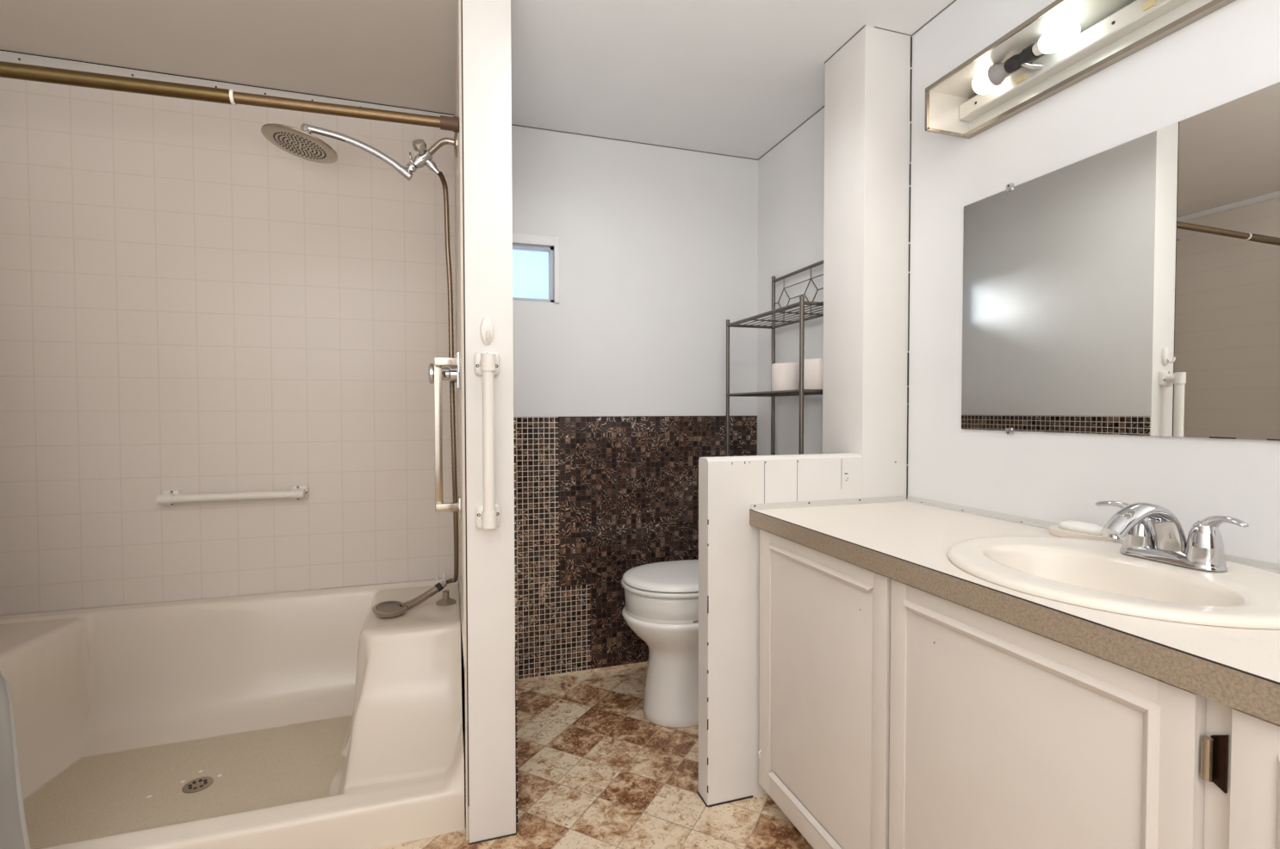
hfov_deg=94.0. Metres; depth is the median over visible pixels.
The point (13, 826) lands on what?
shower curtain
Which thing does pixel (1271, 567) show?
trim strip
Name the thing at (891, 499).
trim strip
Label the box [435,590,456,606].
holder
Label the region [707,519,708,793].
trim
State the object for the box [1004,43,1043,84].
socket
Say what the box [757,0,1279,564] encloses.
wall
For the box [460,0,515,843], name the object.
wall
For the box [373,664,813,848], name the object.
floor
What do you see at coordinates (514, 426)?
wainscot
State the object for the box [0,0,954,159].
ceiling
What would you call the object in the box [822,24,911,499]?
wall partition
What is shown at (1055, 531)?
soap dish
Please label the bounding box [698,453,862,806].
wall
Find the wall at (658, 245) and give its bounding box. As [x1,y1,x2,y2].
[454,124,758,664]
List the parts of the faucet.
lever, handle, spout, handle, lever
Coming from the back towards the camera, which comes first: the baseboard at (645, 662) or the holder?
the baseboard at (645, 662)
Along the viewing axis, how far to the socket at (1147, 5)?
1.18 m
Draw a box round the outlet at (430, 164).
[425,159,439,174]
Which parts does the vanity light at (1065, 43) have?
plate, bulb globe, rail, light bulb, plate, light bulb, bulb globe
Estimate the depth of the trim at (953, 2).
2.44 m
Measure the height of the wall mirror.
0.637 m
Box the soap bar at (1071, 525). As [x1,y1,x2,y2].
[1057,520,1103,535]
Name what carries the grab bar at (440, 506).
attached to the shower surround
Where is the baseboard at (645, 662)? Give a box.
[516,661,647,683]
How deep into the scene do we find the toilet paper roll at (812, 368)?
2.08 m
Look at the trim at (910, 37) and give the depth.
1.85 m
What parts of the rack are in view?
post, post, shelf frame, shelf frame, rail, diamond panel, post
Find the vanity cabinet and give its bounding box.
[758,528,1279,848]
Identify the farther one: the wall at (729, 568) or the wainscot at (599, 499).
the wainscot at (599, 499)
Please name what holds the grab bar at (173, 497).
attached to the shower surround
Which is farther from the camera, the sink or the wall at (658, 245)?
the wall at (658, 245)
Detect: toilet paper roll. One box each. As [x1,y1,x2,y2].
[771,362,799,391]
[803,358,823,389]
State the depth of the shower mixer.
1.75 m
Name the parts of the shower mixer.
knob, wall plate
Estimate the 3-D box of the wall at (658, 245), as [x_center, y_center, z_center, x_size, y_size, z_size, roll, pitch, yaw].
[-0.817,-0.063,2.389,3.030,2.292,0.100,-1,1,-18]
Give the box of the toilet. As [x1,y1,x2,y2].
[621,559,698,727]
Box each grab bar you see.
[156,484,309,505]
[434,352,461,519]
[473,351,500,529]
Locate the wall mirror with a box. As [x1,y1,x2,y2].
[961,81,1279,441]
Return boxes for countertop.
[749,501,1279,725]
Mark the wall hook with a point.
(487, 327)
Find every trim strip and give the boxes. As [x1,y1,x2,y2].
[750,496,906,509]
[904,495,1279,573]
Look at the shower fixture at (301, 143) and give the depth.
1.73 m
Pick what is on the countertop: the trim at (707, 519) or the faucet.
the faucet
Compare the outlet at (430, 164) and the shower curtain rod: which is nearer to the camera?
the shower curtain rod
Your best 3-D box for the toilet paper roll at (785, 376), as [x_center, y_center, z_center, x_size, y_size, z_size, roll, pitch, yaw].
[0.568,-0.181,2.312,0.113,0.107,0.113,-1,1,-18]
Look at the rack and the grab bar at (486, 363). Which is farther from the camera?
the rack
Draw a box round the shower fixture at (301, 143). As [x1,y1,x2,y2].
[260,123,457,180]
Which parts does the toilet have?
seat, lid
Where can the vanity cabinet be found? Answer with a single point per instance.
(893, 714)
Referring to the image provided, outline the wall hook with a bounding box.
[479,316,493,344]
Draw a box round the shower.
[372,171,459,617]
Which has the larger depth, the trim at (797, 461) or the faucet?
the trim at (797, 461)
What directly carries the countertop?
on the vanity cabinet
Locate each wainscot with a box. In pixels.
[513,416,757,679]
[513,420,518,832]
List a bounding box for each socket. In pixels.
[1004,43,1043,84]
[1142,0,1155,11]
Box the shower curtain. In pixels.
[0,671,30,848]
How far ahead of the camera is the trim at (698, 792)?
1.52 m
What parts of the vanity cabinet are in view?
molding, molding, door frame, door, molding, door frame, door, molding, door frame, molding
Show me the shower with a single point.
(387, 609)
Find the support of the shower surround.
on the floor
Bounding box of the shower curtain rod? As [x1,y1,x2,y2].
[0,61,459,132]
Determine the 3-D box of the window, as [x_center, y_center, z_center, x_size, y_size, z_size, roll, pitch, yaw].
[-0.474,-0.639,2.451,0.280,0.272,0.057,-1,1,-18]
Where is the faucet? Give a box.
[1094,501,1248,571]
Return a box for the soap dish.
[1048,525,1114,542]
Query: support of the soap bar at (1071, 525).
in the soap dish
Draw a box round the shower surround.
[0,0,468,840]
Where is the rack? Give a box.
[726,260,823,456]
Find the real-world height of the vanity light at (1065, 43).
0.114 m
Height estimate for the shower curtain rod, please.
0.066 m
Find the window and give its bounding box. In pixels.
[512,232,559,303]
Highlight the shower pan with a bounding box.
[0,577,464,848]
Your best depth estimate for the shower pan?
1.83 m
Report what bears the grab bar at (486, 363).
attached to the wall at (487, 58)
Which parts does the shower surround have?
panel, panel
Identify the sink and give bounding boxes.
[947,535,1279,629]
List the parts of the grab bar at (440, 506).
wall plate, wall plate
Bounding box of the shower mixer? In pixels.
[428,353,459,390]
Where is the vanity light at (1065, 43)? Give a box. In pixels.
[924,0,1236,138]
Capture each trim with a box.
[460,0,752,845]
[511,0,956,160]
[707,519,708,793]
[731,460,896,503]
[906,37,912,498]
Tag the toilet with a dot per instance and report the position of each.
(661, 608)

